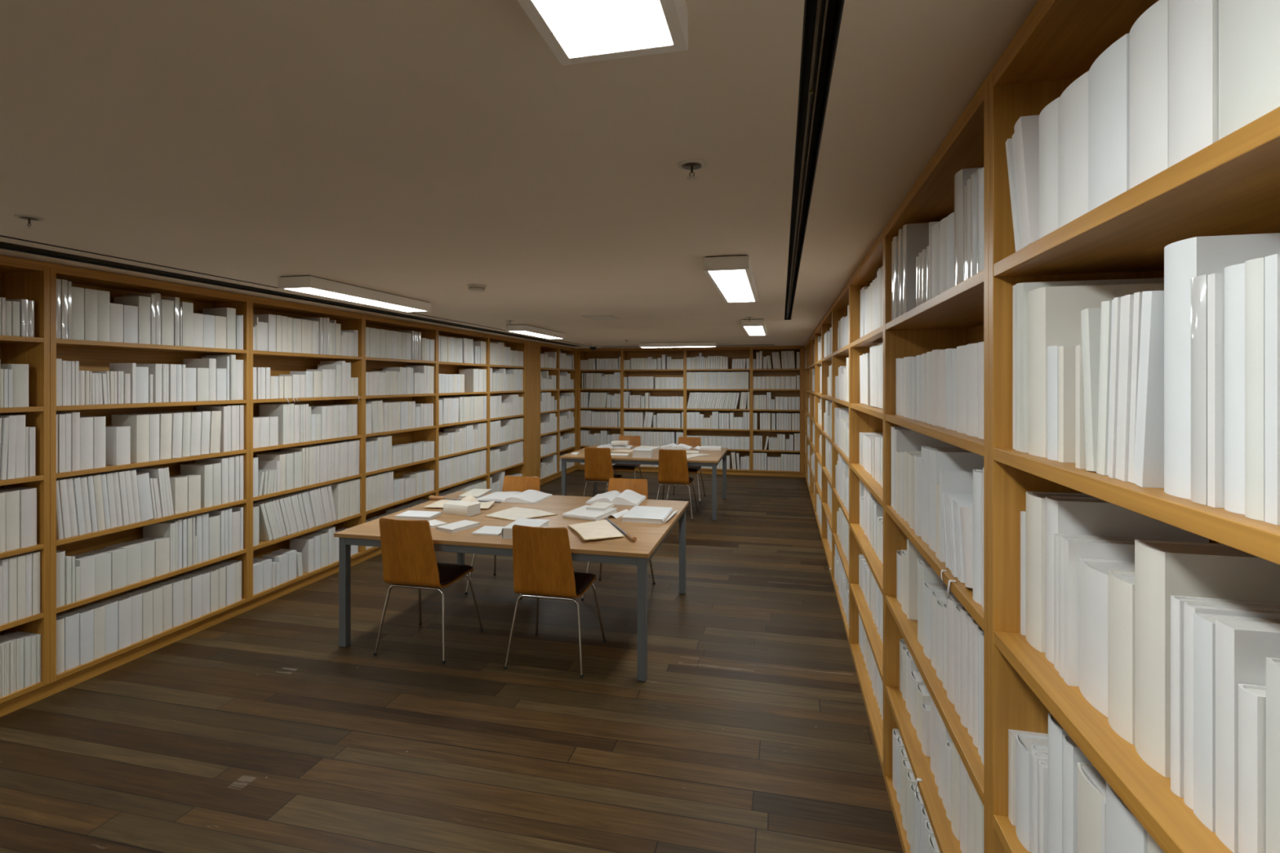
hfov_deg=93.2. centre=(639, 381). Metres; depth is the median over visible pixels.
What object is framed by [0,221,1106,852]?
books
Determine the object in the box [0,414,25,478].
book
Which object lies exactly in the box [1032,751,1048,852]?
book
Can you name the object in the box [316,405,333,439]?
book
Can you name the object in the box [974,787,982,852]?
book
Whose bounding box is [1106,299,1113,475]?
book
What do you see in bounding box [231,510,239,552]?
book
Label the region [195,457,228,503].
book
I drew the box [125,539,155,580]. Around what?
book
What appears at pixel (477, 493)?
book
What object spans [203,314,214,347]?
book
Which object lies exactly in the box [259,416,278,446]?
book
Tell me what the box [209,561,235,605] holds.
book
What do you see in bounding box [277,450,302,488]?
book
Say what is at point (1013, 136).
book
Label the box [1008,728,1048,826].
book
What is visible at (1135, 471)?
book
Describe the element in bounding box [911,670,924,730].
book
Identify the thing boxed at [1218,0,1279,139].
book
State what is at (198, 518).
book
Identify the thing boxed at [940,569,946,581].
ribbon
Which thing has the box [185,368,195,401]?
book
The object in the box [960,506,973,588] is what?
book
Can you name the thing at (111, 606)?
book
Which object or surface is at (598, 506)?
book
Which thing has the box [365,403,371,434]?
book
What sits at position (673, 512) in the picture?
flap
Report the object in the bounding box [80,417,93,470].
book
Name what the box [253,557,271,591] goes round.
book
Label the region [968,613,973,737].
book
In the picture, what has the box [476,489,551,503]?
open book
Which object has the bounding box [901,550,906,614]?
book
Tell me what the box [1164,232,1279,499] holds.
book
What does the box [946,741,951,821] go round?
book
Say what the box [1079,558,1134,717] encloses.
book
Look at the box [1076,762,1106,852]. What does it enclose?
book
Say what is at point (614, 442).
book
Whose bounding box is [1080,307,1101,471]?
book
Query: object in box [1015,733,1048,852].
book
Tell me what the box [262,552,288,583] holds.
book
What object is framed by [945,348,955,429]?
book
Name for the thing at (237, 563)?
book
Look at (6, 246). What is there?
ceiling vent
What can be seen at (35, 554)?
book
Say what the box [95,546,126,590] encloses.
book
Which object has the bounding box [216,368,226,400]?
book
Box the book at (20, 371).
[0,364,28,407]
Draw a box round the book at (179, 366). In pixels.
[176,364,182,401]
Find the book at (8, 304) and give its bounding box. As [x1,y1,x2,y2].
[5,301,11,335]
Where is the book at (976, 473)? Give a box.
[973,469,982,604]
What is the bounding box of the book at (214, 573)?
[191,568,218,612]
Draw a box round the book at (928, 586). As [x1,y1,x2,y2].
[923,581,951,659]
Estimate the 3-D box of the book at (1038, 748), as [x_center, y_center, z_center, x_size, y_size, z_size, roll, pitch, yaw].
[0.782,0.765,1.081,0.146,0.202,0.022,0,0,13]
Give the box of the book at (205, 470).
[180,463,213,507]
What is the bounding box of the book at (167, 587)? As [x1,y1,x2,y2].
[146,581,172,631]
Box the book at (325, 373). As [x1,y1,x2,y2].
[306,368,328,396]
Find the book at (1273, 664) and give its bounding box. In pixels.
[1266,657,1279,852]
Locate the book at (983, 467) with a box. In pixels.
[982,466,983,610]
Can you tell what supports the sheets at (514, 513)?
on the table at (650, 536)
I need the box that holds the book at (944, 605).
[942,603,946,690]
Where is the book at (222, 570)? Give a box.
[199,564,226,608]
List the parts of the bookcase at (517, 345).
panel, panel, panel, shelf, shelf, shelf, shelf, shelf, panel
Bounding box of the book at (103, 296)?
[97,289,110,342]
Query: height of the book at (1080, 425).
0.186 m
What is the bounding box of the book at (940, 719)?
[937,711,942,799]
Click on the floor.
(748, 730)
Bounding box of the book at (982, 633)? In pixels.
[981,632,983,764]
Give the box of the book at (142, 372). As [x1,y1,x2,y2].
[136,366,148,403]
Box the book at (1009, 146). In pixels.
[1005,137,1021,252]
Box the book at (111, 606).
[87,599,118,654]
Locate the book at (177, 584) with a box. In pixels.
[156,577,183,626]
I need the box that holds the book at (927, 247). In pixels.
[926,245,928,301]
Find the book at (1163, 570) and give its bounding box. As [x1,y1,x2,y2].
[1134,539,1279,777]
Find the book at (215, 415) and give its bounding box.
[186,410,221,453]
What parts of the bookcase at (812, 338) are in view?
panel, shelf, shelf, shelf, shelf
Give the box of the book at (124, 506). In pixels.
[108,471,129,525]
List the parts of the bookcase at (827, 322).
panel, shelf, shelf, shelf, shelf, shelf, shelf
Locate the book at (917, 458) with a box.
[915,455,921,536]
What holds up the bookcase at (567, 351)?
attached to the wall
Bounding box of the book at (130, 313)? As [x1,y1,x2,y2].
[123,305,137,343]
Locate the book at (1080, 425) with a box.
[1075,345,1085,469]
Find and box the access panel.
[582,315,620,319]
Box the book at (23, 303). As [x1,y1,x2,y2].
[5,298,27,337]
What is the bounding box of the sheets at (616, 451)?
[610,449,632,453]
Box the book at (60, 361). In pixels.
[57,358,62,405]
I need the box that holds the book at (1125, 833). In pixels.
[1106,782,1147,852]
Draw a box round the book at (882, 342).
[881,342,883,408]
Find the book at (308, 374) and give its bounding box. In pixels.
[289,371,312,397]
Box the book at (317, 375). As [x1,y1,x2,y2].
[312,371,321,397]
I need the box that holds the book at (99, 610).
[76,604,105,659]
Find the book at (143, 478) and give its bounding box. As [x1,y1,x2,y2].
[136,471,153,521]
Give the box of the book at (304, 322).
[301,319,306,353]
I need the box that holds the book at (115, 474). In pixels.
[102,471,123,526]
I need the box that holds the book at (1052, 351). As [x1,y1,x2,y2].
[1047,345,1075,461]
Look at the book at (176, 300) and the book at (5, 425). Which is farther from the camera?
the book at (176, 300)
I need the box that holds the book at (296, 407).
[293,404,300,443]
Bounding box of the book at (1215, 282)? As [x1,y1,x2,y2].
[1207,272,1224,508]
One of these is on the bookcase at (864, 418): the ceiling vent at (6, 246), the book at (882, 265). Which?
the book at (882, 265)
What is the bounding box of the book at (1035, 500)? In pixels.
[1026,491,1093,653]
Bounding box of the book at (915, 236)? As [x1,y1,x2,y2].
[902,222,928,314]
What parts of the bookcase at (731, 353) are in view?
panel, panel, shelf, shelf, shelf, shelf, shelf, shelf, panel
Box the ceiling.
[0,0,1038,349]
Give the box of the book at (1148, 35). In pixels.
[1128,0,1168,189]
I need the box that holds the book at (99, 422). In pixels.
[80,416,105,468]
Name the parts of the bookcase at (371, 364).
panel, shelf, panel, panel, shelf, shelf, shelf, shelf, shelf, panel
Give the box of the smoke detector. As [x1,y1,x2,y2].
[466,284,486,292]
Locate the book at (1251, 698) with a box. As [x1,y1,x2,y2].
[1238,684,1266,852]
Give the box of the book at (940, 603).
[936,599,946,681]
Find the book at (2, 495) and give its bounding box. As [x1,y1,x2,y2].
[0,492,5,552]
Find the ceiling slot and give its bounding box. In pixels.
[0,235,586,346]
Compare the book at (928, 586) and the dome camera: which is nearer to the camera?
the book at (928, 586)
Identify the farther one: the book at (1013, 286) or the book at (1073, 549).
the book at (1013, 286)
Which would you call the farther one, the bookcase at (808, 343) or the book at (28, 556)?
the bookcase at (808, 343)
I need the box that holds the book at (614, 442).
[611,440,629,444]
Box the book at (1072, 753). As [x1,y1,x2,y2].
[1062,734,1091,852]
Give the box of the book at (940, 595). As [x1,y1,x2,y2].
[931,590,953,670]
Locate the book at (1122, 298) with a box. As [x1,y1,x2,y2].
[1115,296,1124,479]
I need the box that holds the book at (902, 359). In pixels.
[900,358,903,416]
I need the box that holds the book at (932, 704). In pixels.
[930,696,934,775]
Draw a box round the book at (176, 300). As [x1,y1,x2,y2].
[160,297,179,346]
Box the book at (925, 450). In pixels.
[921,445,962,544]
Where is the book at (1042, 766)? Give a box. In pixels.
[1038,760,1048,852]
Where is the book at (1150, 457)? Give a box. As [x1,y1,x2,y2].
[1136,290,1164,488]
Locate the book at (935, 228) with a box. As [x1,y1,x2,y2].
[932,222,940,297]
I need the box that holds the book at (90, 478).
[75,475,97,532]
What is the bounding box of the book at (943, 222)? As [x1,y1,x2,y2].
[940,217,946,293]
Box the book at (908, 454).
[907,453,921,524]
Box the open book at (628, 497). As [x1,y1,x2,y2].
[585,489,646,506]
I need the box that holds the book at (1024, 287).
[1019,277,1164,453]
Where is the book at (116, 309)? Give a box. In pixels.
[110,302,123,342]
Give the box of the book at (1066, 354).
[1057,346,1075,462]
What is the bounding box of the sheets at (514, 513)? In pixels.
[484,506,558,520]
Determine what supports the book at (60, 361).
on the bookcase at (91, 355)
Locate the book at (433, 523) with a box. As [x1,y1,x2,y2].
[428,520,446,528]
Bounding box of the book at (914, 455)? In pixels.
[914,454,921,531]
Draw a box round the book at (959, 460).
[928,448,983,551]
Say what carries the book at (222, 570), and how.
on the bookcase at (91, 355)
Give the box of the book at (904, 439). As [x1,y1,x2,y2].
[893,428,955,511]
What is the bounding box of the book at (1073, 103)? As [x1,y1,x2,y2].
[1057,71,1088,228]
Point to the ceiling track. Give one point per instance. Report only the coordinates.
(822, 19)
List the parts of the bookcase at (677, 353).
panel, shelf, panel, shelf, shelf, shelf, shelf, panel, panel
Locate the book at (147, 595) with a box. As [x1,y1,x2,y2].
[125,588,152,639]
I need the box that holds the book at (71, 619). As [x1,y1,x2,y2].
[56,611,79,671]
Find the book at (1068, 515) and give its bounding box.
[1044,495,1208,664]
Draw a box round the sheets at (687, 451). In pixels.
[685,450,698,453]
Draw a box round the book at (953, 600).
[946,594,961,704]
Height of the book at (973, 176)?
0.243 m
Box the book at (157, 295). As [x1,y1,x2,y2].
[124,293,160,344]
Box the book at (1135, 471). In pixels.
[1133,290,1151,484]
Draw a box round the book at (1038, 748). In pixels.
[1031,744,1048,852]
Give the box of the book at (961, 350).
[956,345,966,434]
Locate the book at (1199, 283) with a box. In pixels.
[1191,274,1208,505]
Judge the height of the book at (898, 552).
0.185 m
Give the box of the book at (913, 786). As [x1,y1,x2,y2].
[910,783,919,852]
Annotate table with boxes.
[333,490,688,682]
[559,444,728,520]
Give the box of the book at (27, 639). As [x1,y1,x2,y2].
[3,633,31,688]
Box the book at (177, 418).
[156,412,182,457]
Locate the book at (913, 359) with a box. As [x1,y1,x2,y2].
[911,356,916,419]
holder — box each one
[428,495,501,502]
[604,517,636,542]
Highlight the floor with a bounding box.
[0,469,903,852]
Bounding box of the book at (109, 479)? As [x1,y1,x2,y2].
[96,472,117,528]
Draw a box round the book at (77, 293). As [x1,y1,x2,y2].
[71,286,84,340]
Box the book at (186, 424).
[168,412,191,457]
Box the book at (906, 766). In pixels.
[902,759,912,831]
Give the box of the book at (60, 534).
[56,480,63,539]
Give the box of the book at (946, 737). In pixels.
[942,720,951,809]
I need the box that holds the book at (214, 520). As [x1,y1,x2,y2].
[208,514,220,559]
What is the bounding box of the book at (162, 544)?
[139,536,169,576]
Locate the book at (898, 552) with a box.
[896,550,901,604]
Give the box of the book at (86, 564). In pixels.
[72,555,95,599]
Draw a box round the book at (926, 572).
[917,559,943,646]
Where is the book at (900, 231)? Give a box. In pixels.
[898,228,902,316]
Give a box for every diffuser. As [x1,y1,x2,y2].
[288,288,423,311]
[511,330,560,338]
[641,346,715,347]
[708,269,754,302]
[744,326,764,335]
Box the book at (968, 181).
[966,178,970,279]
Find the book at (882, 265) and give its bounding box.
[881,265,883,325]
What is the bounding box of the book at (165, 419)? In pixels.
[133,413,172,459]
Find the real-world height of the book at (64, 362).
0.248 m
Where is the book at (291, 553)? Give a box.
[272,548,296,580]
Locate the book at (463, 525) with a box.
[435,520,479,533]
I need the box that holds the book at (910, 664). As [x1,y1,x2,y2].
[906,650,918,715]
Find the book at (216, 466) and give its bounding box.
[190,462,221,506]
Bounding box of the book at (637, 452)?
[632,448,653,457]
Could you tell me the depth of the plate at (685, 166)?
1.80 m
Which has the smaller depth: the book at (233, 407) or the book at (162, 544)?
the book at (162, 544)
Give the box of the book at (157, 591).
[135,585,163,635]
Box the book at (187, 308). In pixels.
[179,302,193,346]
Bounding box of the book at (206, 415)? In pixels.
[177,411,210,454]
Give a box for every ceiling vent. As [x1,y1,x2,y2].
[0,241,579,346]
[601,344,774,347]
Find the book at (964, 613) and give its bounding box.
[960,605,968,728]
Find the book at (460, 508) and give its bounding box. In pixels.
[443,500,480,516]
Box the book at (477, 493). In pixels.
[457,488,492,498]
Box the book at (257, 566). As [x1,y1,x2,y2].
[253,561,262,595]
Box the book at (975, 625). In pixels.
[973,619,978,747]
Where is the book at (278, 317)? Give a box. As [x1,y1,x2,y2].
[275,315,281,351]
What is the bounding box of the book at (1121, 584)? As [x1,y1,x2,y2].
[1107,570,1134,745]
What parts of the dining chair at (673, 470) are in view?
leg, leg, leg, leg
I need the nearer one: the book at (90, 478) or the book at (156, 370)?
the book at (90, 478)
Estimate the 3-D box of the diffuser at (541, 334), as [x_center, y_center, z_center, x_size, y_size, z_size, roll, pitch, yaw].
[-1.253,-0.576,7.430,0.186,0.004,1.256,0,0,13]
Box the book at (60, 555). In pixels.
[56,550,65,607]
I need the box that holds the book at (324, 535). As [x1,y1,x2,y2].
[306,531,328,567]
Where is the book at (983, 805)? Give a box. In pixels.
[982,804,983,852]
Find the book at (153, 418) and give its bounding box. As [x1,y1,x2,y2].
[122,413,159,461]
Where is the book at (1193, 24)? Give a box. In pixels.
[1168,0,1218,167]
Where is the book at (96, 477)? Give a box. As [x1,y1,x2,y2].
[84,474,105,531]
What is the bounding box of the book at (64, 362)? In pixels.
[62,360,66,405]
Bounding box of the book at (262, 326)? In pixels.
[257,321,267,351]
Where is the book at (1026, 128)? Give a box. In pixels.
[1013,115,1039,248]
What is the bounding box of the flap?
[663,510,677,523]
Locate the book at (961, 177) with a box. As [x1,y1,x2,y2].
[954,167,982,285]
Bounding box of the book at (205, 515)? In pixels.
[197,512,208,561]
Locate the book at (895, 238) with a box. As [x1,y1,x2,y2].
[893,235,897,319]
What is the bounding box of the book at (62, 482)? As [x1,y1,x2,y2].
[56,478,71,538]
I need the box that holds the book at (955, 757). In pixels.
[951,738,959,840]
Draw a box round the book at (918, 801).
[915,791,924,852]
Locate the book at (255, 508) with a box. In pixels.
[253,505,258,546]
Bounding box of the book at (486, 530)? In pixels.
[471,525,504,536]
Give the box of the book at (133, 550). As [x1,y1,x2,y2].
[106,542,141,585]
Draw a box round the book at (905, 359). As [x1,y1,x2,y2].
[903,356,908,417]
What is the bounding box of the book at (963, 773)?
[960,757,968,852]
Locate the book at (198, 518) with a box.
[186,514,202,563]
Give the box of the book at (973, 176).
[970,173,977,276]
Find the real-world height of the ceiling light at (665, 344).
0.074 m
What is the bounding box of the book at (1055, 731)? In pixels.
[1048,712,1068,852]
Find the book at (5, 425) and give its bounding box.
[0,417,8,479]
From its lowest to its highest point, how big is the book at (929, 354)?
0.225 m
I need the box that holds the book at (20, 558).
[10,554,25,619]
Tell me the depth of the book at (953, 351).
1.62 m
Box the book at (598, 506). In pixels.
[586,502,614,511]
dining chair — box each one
[373,517,484,663]
[465,475,540,599]
[503,524,606,678]
[581,477,655,600]
[583,447,622,497]
[605,435,642,492]
[656,448,697,520]
[666,436,705,502]
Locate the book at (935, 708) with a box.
[934,704,937,786]
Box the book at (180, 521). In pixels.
[168,519,182,569]
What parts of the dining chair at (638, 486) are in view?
leg, leg, leg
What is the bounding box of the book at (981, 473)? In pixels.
[981,472,982,606]
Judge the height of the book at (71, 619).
0.295 m
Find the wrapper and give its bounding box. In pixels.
[607,509,628,518]
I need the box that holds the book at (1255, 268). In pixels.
[1244,257,1264,521]
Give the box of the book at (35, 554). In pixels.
[27,551,39,615]
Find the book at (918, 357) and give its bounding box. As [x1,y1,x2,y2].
[916,355,921,421]
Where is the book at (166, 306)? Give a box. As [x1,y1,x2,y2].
[160,299,173,345]
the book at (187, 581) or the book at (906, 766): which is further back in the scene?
the book at (187, 581)
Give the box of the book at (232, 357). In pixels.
[205,355,235,399]
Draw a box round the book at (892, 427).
[891,426,906,506]
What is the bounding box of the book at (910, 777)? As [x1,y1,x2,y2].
[906,770,915,844]
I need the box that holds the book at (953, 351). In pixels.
[951,348,956,431]
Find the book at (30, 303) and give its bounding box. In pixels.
[27,300,34,337]
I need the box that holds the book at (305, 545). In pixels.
[289,537,314,572]
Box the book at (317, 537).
[296,533,320,569]
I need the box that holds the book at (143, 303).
[114,296,150,344]
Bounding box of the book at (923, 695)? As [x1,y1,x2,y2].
[916,683,930,743]
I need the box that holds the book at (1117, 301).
[1108,297,1120,478]
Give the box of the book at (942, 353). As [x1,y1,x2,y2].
[939,349,945,427]
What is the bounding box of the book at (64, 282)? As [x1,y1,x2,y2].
[61,279,67,338]
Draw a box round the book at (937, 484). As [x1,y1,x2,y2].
[935,482,939,559]
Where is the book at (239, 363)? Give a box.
[235,360,243,399]
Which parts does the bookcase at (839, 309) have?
panel, shelf, shelf, shelf, shelf, shelf, shelf, panel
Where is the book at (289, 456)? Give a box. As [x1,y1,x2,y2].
[267,452,293,489]
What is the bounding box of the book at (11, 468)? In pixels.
[0,415,16,479]
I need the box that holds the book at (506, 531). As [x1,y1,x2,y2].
[501,518,549,538]
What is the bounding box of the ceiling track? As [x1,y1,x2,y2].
[784,0,844,319]
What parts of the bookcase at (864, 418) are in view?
panel, panel, shelf, shelf, shelf, shelf, shelf, shelf, panel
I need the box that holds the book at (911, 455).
[909,453,916,529]
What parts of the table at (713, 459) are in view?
leg, leg, leg, leg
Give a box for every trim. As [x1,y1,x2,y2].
[0,254,577,350]
[0,466,577,717]
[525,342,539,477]
[576,350,577,466]
[577,346,804,350]
[577,350,578,466]
[577,465,804,477]
[801,346,804,473]
[804,0,1044,346]
[804,476,903,852]
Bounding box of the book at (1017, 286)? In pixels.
[1015,282,1022,451]
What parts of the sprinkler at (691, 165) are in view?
frame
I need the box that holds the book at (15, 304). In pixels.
[11,301,19,336]
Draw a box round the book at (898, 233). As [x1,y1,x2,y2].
[897,233,898,316]
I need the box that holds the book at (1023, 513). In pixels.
[1020,511,1026,635]
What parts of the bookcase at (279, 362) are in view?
panel, panel, panel, shelf, shelf, shelf, shelf, shelf, shelf, panel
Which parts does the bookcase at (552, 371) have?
panel, panel, shelf, shelf, shelf, shelf, shelf, shelf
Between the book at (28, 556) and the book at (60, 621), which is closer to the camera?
the book at (28, 556)
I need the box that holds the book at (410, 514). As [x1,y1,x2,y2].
[395,510,442,519]
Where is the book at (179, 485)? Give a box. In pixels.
[169,475,187,514]
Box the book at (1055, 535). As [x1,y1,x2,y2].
[1053,533,1164,671]
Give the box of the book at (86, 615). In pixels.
[63,607,93,665]
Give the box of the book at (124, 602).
[102,595,130,649]
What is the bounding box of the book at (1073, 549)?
[1063,538,1134,686]
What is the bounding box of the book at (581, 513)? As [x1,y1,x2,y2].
[562,505,616,520]
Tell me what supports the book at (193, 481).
on the bookcase at (91, 355)
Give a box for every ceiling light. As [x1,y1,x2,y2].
[277,275,431,312]
[506,324,564,338]
[516,0,688,65]
[639,342,716,347]
[703,254,758,302]
[741,319,767,335]
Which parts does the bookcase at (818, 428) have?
panel, shelf, shelf, shelf, shelf, shelf, shelf, panel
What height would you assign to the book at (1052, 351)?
0.191 m
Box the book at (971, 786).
[968,774,974,852]
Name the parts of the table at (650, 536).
leg, leg, leg, leg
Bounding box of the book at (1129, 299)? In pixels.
[1119,294,1133,481]
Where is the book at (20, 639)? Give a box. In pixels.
[0,635,23,689]
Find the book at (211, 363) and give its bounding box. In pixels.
[183,358,216,400]
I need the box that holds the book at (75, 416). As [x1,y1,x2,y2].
[56,412,79,471]
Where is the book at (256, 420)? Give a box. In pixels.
[253,417,260,448]
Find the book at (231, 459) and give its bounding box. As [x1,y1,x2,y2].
[218,456,234,502]
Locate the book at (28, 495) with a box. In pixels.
[0,486,36,547]
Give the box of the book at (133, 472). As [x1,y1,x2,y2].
[120,469,141,523]
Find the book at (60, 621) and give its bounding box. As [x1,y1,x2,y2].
[56,617,64,674]
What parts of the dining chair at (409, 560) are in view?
leg, leg, leg, leg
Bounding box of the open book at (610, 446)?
[596,444,633,448]
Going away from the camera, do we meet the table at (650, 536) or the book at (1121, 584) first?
the book at (1121, 584)
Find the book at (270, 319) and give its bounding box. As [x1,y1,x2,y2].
[253,314,275,351]
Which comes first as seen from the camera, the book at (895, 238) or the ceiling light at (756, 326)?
the book at (895, 238)
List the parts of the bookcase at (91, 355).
panel, panel, panel, shelf, shelf, shelf, shelf, shelf, shelf, panel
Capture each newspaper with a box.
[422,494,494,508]
[568,519,624,540]
[686,453,707,458]
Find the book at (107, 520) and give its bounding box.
[89,473,111,529]
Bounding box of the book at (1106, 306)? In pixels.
[1096,301,1111,475]
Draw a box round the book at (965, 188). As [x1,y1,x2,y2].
[963,185,966,280]
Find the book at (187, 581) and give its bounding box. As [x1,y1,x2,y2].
[168,576,191,622]
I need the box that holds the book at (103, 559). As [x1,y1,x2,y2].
[78,551,111,595]
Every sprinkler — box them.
[13,213,44,228]
[677,159,706,180]
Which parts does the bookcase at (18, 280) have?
panel, panel, shelf, shelf, shelf, shelf, shelf, shelf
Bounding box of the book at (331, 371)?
[326,368,335,396]
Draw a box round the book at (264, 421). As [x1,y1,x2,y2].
[258,417,269,447]
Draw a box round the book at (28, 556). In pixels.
[20,552,31,617]
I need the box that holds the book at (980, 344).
[977,341,983,439]
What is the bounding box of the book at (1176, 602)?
[1170,595,1279,797]
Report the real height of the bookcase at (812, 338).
2.245 m
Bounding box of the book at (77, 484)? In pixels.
[65,476,85,535]
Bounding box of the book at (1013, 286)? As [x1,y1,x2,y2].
[1012,284,1015,448]
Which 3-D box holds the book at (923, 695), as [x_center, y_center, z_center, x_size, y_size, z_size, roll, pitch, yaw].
[1.026,1.149,2.083,0.130,0.169,0.089,0,0,13]
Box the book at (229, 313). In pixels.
[202,307,235,349]
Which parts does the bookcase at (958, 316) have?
shelf, shelf, panel, panel, shelf, shelf, shelf, shelf, panel, panel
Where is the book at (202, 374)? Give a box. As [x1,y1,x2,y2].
[195,368,208,400]
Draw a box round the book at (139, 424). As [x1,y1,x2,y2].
[111,413,149,462]
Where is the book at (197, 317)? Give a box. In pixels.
[193,313,203,346]
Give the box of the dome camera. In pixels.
[588,344,597,350]
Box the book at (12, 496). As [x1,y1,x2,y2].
[0,488,19,551]
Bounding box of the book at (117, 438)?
[105,426,130,465]
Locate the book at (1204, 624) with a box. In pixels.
[1193,613,1279,832]
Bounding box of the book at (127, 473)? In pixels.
[114,470,135,524]
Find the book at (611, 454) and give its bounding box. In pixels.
[610,453,629,456]
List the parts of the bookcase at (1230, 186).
shelf, panel, panel, shelf, shelf, shelf, panel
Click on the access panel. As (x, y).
(593, 317)
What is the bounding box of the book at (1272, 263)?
[1264,253,1279,525]
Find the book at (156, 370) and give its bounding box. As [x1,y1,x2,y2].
[136,364,162,402]
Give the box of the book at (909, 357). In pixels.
[908,356,913,418]
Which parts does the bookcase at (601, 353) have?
panel, panel, shelf, shelf, shelf, shelf, panel, panel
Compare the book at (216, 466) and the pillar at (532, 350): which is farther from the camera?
the pillar at (532, 350)
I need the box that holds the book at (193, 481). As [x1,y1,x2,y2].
[175,474,200,511]
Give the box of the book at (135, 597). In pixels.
[112,591,142,644]
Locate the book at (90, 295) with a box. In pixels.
[84,288,97,341]
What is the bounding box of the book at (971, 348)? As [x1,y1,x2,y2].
[966,342,977,437]
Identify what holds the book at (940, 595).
on the bookcase at (958, 316)
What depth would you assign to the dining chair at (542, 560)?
3.52 m
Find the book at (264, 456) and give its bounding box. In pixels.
[256,453,285,491]
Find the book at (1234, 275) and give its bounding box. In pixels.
[1224,262,1244,515]
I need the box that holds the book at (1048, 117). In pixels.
[1039,96,1060,239]
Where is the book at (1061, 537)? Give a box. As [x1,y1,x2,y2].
[1058,534,1180,679]
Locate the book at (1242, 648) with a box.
[1215,618,1279,852]
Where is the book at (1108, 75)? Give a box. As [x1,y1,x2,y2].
[1088,33,1128,212]
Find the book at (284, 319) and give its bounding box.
[281,315,288,352]
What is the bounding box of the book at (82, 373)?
[79,370,84,404]
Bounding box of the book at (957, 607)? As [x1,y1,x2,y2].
[954,604,962,716]
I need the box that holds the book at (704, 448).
[700,445,721,451]
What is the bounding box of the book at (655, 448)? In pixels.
[632,445,661,451]
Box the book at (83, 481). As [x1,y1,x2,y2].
[71,475,91,533]
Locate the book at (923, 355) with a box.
[921,353,926,422]
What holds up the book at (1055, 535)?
on the bookcase at (1230, 186)
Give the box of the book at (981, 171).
[978,167,983,271]
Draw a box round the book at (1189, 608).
[1183,601,1279,809]
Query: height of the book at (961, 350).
0.223 m
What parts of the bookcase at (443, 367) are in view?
panel, panel, panel, shelf, shelf, shelf, shelf, shelf, panel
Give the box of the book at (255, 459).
[253,457,257,497]
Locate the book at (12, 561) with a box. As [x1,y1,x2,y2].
[3,556,17,622]
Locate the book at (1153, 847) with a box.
[1147,832,1164,852]
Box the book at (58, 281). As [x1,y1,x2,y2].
[56,279,61,338]
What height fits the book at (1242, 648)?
0.237 m
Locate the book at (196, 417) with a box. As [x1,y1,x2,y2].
[174,411,201,455]
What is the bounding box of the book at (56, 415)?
[56,414,57,473]
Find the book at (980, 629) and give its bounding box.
[977,626,983,756]
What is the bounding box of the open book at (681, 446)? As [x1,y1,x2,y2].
[660,443,692,449]
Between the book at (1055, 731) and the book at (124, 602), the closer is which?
the book at (1055, 731)
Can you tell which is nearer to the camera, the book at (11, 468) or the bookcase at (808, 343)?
the book at (11, 468)
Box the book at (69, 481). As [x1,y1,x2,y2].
[58,477,78,537]
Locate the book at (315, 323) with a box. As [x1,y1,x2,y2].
[312,320,319,354]
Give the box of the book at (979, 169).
[977,168,981,273]
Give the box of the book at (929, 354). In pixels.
[926,351,932,424]
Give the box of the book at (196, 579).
[173,573,201,619]
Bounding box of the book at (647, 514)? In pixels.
[621,505,672,524]
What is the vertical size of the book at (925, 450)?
0.292 m
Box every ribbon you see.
[915,777,922,793]
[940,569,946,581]
[946,579,956,599]
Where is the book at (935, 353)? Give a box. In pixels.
[932,349,943,426]
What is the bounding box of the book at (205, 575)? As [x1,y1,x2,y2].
[183,570,209,615]
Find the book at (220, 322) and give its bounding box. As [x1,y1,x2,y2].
[214,315,226,348]
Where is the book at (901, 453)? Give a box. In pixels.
[899,450,910,518]
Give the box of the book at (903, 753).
[900,747,908,814]
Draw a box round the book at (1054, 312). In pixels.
[1028,283,1164,457]
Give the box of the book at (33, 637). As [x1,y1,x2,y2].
[4,631,36,684]
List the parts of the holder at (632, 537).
rod, handle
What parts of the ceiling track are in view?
rail, rail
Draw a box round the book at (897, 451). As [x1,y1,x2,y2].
[896,450,900,514]
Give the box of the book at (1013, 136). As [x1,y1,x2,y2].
[1012,132,1022,248]
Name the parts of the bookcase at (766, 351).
panel, panel, shelf, shelf, shelf, shelf, shelf, shelf, panel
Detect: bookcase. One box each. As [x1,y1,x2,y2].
[0,259,49,704]
[49,266,249,683]
[249,298,364,600]
[364,316,437,553]
[437,328,488,496]
[488,336,525,488]
[539,344,559,480]
[559,346,576,473]
[578,349,622,466]
[622,348,684,468]
[684,347,751,471]
[751,346,801,473]
[804,344,806,479]
[806,339,809,492]
[809,333,814,511]
[814,322,822,539]
[822,307,831,576]
[831,281,849,644]
[849,231,884,776]
[884,80,988,852]
[988,0,1279,852]
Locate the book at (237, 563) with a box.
[219,559,241,602]
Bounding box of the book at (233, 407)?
[208,404,235,451]
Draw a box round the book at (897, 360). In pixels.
[895,358,901,415]
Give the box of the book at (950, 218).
[946,212,954,289]
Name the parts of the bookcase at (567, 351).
panel, panel, shelf, shelf, shelf, shelf, shelf, shelf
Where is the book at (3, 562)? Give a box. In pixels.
[0,558,8,624]
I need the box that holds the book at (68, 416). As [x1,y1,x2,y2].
[56,413,71,471]
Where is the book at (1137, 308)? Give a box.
[1128,292,1142,483]

